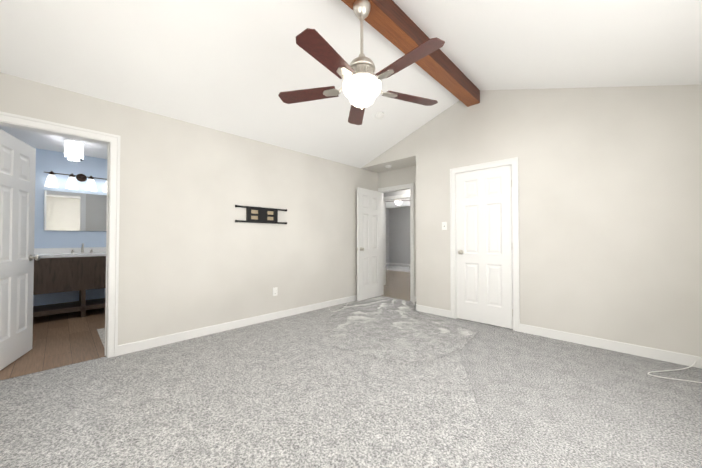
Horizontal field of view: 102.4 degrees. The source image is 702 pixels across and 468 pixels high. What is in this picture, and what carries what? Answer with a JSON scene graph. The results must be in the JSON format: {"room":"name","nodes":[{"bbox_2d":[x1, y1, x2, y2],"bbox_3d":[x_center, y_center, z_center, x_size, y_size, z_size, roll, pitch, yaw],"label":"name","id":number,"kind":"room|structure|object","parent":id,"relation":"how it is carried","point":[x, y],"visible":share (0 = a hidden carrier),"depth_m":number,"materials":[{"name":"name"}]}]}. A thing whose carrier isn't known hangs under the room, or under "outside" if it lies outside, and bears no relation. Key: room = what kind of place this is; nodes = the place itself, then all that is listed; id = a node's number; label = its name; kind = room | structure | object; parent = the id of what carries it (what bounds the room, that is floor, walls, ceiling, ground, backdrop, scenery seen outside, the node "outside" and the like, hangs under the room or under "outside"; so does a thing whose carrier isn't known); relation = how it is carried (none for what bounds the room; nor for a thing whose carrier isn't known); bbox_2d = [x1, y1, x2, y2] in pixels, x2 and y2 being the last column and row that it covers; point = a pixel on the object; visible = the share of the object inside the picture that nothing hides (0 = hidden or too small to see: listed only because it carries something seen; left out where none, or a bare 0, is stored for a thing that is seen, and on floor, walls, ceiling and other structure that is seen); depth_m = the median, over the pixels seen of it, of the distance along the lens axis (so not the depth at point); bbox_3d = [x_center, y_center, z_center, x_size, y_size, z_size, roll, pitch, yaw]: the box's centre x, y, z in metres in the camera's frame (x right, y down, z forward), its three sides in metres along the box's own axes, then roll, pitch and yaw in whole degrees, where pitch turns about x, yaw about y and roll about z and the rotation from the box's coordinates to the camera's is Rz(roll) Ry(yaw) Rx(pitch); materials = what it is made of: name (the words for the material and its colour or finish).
{"room":"empty bedroom","nodes":[
{"label":"empty bedroom","id":0,"kind":"room"},
{"bbox_2d":[33,148,106,305],"bbox_3d":[-4.253,-0.029,4.481,0.120,2.455,2.940,-1,-1,44],"label":"wall","id":1,"kind":"structure","parent":0,"point":[58,162],"depth_m":4.29,"materials":[{"name":"blue paint"}]},
{"bbox_2d":[44,190,106,230],"bbox_3d":[-4.103,-0.341,4.535,0.020,0.588,1.128,-1,-1,44],"label":"bathroom mirror","id":2,"kind":"object","parent":1,"relation":"attached to","point":[66,211],"visible":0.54,"depth_m":4.35,"materials":[{"name":"clear glass"}]},
{"bbox_2d":[44,171,106,191],"bbox_3d":[-4.178,-0.816,4.374,0.145,0.259,0.800,-1,-1,44],"label":"sconce","id":3,"kind":"object","parent":1,"relation":"attached to","point":[51,181],"visible":0.83,"depth_m":4.29,"materials":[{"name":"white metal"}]},
{"bbox_2d":[0,72,377,344],"bbox_3d":[-1.251,-0.039,3.846,0.120,2.455,5.280,-1,-1,44],"label":"wall","id":4,"kind":"structure","parent":0,"point":[193,254],"depth_m":3.32,"materials":[{"name":"paint"}]},
{"bbox_2d":[0,129,39,369],"bbox_3d":[-3.040,0.141,2.549,0.724,2.030,0.296,-1,-1,44],"label":"bathroom door","id":5,"kind":"structure","parent":4,"relation":"in","point":[17,188],"depth_m":2.58,"materials":[{"name":"white wood"}]},
{"bbox_2d":[0,111,120,357],"bbox_3d":[-2.588,0.106,2.459,0.160,2.121,0.862,-1,-1,44],"label":"door frame","id":6,"kind":"structure","parent":4,"relation":"attached to","point":[113,139],"depth_m":2.68,"materials":[{"name":"white wood"}]},
{"bbox_2d":[118,295,356,355],"bbox_3d":[-0.846,1.144,4.149,0.014,0.099,4.014,-1,-1,44],"label":"baseboard","id":7,"kind":"structure","parent":4,"relation":"attached to","point":[181,336],"depth_m":3.38,"materials":[{"name":"white wood"}]},
{"bbox_2d":[235,205,286,223],"bbox_3d":[-1.185,-0.252,3.801,0.039,0.218,0.748,-1,-1,44],"label":"wall mount","id":8,"kind":"object","parent":4,"relation":"attached to","point":[260,215],"visible":1,"depth_m":3.76,"materials":[{"name":"black metal"}]},
{"bbox_2d":[273,287,277,295],"bbox_3d":[-1.059,0.805,3.939,0.008,0.116,0.072,-1,-1,44],"label":"electrical outlet","id":9,"kind":"object","parent":4,"relation":"attached to","point":[275,291],"visible":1,"depth_m":3.94,"materials":[{"name":"white plastic"}]},
{"bbox_2d":[0,270,496,467],"bbox_3d":[0.176,1.222,4.596,6.362,0.057,9.350,-1,-1,44],"label":"floor","id":10,"kind":"structure","parent":0,"point":[382,381],"depth_m":2.00,"materials":[{"name":"carpet"}]},
{"bbox_2d":[33,243,105,317],"bbox_3d":[-4.020,0.666,4.223,0.547,1.056,1.220,-1,-1,44],"label":"bathroom vanity","id":11,"kind":"object","parent":10,"relation":"on","point":[82,270],"visible":0.6,"depth_m":4.00,"materials":[{"name":"brown wood"}]},
{"bbox_2d":[97,328,104,347],"bbox_3d":[-2.647,1.174,3.375,0.800,0.010,0.530,-1,-1,44],"label":"bath rug","id":12,"kind":"object","parent":10,"relation":"on","point":[101,332],"visible":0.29,"depth_m":3.28,"materials":[{"name":"white fabric"}]},
{"bbox_2d":[0,0,701,167],"bbox_3d":[-1.039,-1.693,2.901,6.974,0.863,5.098,-1,-1,44],"label":"ceiling","id":13,"kind":"structure","parent":0,"point":[235,67],"depth_m":2.47,"materials":[{"name":"paint"}]},
{"bbox_2d":[64,139,83,161],"bbox_3d":[-3.732,-1.119,3.799,0.190,0.258,0.190,-1,-1,44],"label":"chandelier","id":14,"kind":"object","parent":13,"relation":"hanging from","point":[79,148],"visible":1,"depth_m":3.75,"materials":[{"name":"white glass"}]},
{"bbox_2d":[375,112,383,118],"bbox_3d":[0.392,-1.619,3.855,0.121,0.064,0.124,-1,-1,44],"label":"smoke detector","id":15,"kind":"object","parent":13,"relation":"attached to","point":[379,115],"visible":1,"depth_m":3.83,"materials":[{"name":"white plastic"}]},
{"bbox_2d":[341,0,479,106],"bbox_3d":[0.097,-1.887,2.209,0.167,0.218,4.517,-1,-1,44],"label":"ridge beam","id":16,"kind":"structure","parent":13,"relation":"attached to","point":[392,22],"depth_m":2.66,"materials":[{"name":"brown wood"}]},
{"bbox_2d":[278,0,444,124],"bbox_3d":[0.097,-1.371,2.150,1.310,0.815,1.332,-1,-1,44],"label":"ceiling fan","id":17,"kind":"object","parent":16,"relation":"hanging from","point":[361,85],"visible":1,"depth_m":2.09,"materials":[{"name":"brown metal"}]},
{"bbox_2d":[0,265,701,467],"bbox_3d":[0.104,1.254,6.397,10.254,0.050,10.860,-1,-1,44],"label":"floor carpet","id":18,"kind":"object","parent":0,"point":[544,402],"visible":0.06,"depth_m":1.93,"materials":[{"name":"grey carpet"}]},
{"bbox_2d":[648,362,701,382],"bbox_3d":[2.481,1.130,2.028,0.463,0.046,1.359,-1,-1,44],"label":"cord","id":19,"kind":"object","parent":18,"relation":"on","point":[674,370],"visible":0.98,"depth_m":2.34,"materials":[{"name":"white plastic"}]},
{"bbox_2d":[386,208,388,262],"bbox_3d":[0.132,0.080,10.700,0.120,2.435,4.500,-1,-1,44],"label":"wall","id":20,"kind":"structure","parent":0,"point":[387,235],"depth_m":12.10,"materials":[{"name":"grey paint"}]},
{"bbox_2d":[365,158,415,172],"bbox_3d":[0.824,-1.277,5.085,1.170,0.100,0.403,-1,-1,44],"label":"ceiling","id":21,"kind":"structure","parent":0,"point":[400,164],"depth_m":5.12,"materials":[{"name":"paint"}]},
{"bbox_2d":[383,189,409,196],"bbox_3d":[-0.158,0.033,7.768,8.000,2.435,0.120,-1,-1,44],"label":"wall","id":22,"kind":"structure","parent":0,"point":[395,193],"depth_m":6.53,"materials":[{"name":"white paint"}]},
{"bbox_2d":[383,194,409,284],"bbox_3d":[1.090,0.171,6.546,0.962,2.121,0.141,-1,-1,44],"label":"door frame","id":23,"kind":"structure","parent":22,"relation":"attached to","point":[384,232],"depth_m":6.82,"materials":[{"name":"white wood"}]},
{"bbox_2d":[378,165,415,296],"bbox_3d":[1.006,-0.017,5.253,1.410,2.455,0.120,-1,-1,44],"label":"wall","id":24,"kind":"structure","parent":0,"point":[402,176],"depth_m":5.20,"materials":[{"name":"paint"}]},
{"bbox_2d":[356,187,380,300],"bbox_3d":[0.363,0.184,5.298,0.169,2.030,0.714,-1,-1,44],"label":"hall door","id":25,"kind":"structure","parent":24,"relation":"in","point":[368,248],"depth_m":5.26,"materials":[{"name":"white wood"}]},
{"bbox_2d":[378,183,413,301],"bbox_3d":[0.862,0.152,5.389,0.862,2.121,0.160,-1,-1,44],"label":"door frame","id":26,"kind":"structure","parent":24,"relation":"attached to","point":[411,186],"depth_m":5.09,"materials":[{"name":"white wood"}]},
{"bbox_2d":[386,198,409,207],"bbox_3d":[1.143,-1.214,9.047,8.120,0.100,5.500,-1,-1,44],"label":"ceiling","id":27,"kind":"structure","parent":0,"point":[395,205],"depth_m":10.85,"materials":[{"name":"paint"}]},
{"bbox_2d":[386,199,409,204],"bbox_3d":[1.499,-0.916,8.921,0.933,0.500,0.933,1,-1,-31],"label":"ceiling fan","id":28,"kind":"object","parent":27,"relation":"hanging from","point":[398,201],"visible":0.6,"depth_m":8.84,"materials":[{"name":"white metal"}]},
{"bbox_2d":[389,206,409,263],"bbox_3d":[3.771,0.072,10.228,5.770,2.435,0.120,-1,-1,44],"label":"wall","id":29,"kind":"structure","parent":0,"point":[399,234],"depth_m":11.82,"materials":[{"name":"grey paint"}]},
{"bbox_2d":[389,262,409,265],"bbox_3d":[3.725,1.243,10.161,5.770,0.092,0.014,-1,-1,44],"label":"baseboard","id":30,"kind":"structure","parent":29,"relation":"attached to","point":[400,264],"depth_m":11.77,"materials":[{"name":"white"}]},
{"bbox_2d":[361,85,701,356],"bbox_3d":[1.751,-0.411,3.811,4.254,3.198,0.120,-1,-1,44],"label":"wall","id":31,"kind":"structure","parent":0,"point":[610,213],"depth_m":2.98,"materials":[{"name":"paint"}]},
{"bbox_2d":[415,304,450,317],"bbox_3d":[1.214,1.145,4.212,0.578,0.099,0.014,-1,-1,44],"label":"baseboard","id":32,"kind":"structure","parent":31,"relation":"attached to","point":[436,311],"depth_m":4.19,"materials":[{"name":"white wood"}]},
{"bbox_2d":[442,222,446,229],"bbox_3d":[1.354,-0.118,4.096,0.072,0.116,0.015,-1,-1,44],"label":"light switch","id":33,"kind":"object","parent":31,"relation":"attached to","point":[444,225],"visible":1,"depth_m":4.10,"materials":[{"name":"white plastic"}]},
{"bbox_2d":[456,165,512,328],"bbox_3d":[1.755,0.160,3.745,0.716,2.030,0.169,-1,-1,44],"label":"closet door","id":34,"kind":"structure","parent":31,"relation":"in","point":[484,244],"depth_m":3.71,"materials":[{"name":"white wood"}]},
{"bbox_2d":[450,157,519,331],"bbox_3d":[1.779,0.155,3.776,0.750,2.065,0.122,-1,-1,44],"label":"door frame","id":35,"kind":"structure","parent":31,"relation":"attached to","point":[455,225],"depth_m":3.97,"materials":[{"name":"white wood"}]},
{"bbox_2d":[520,324,701,368],"bbox_3d":[2.586,1.124,2.886,1.514,0.099,0.014,-1,-1,44],"label":"baseboard","id":36,"kind":"structure","parent":31,"relation":"attached to","point":[663,355],"depth_m":2.81,"materials":[{"name":"white wood"}]}
]}

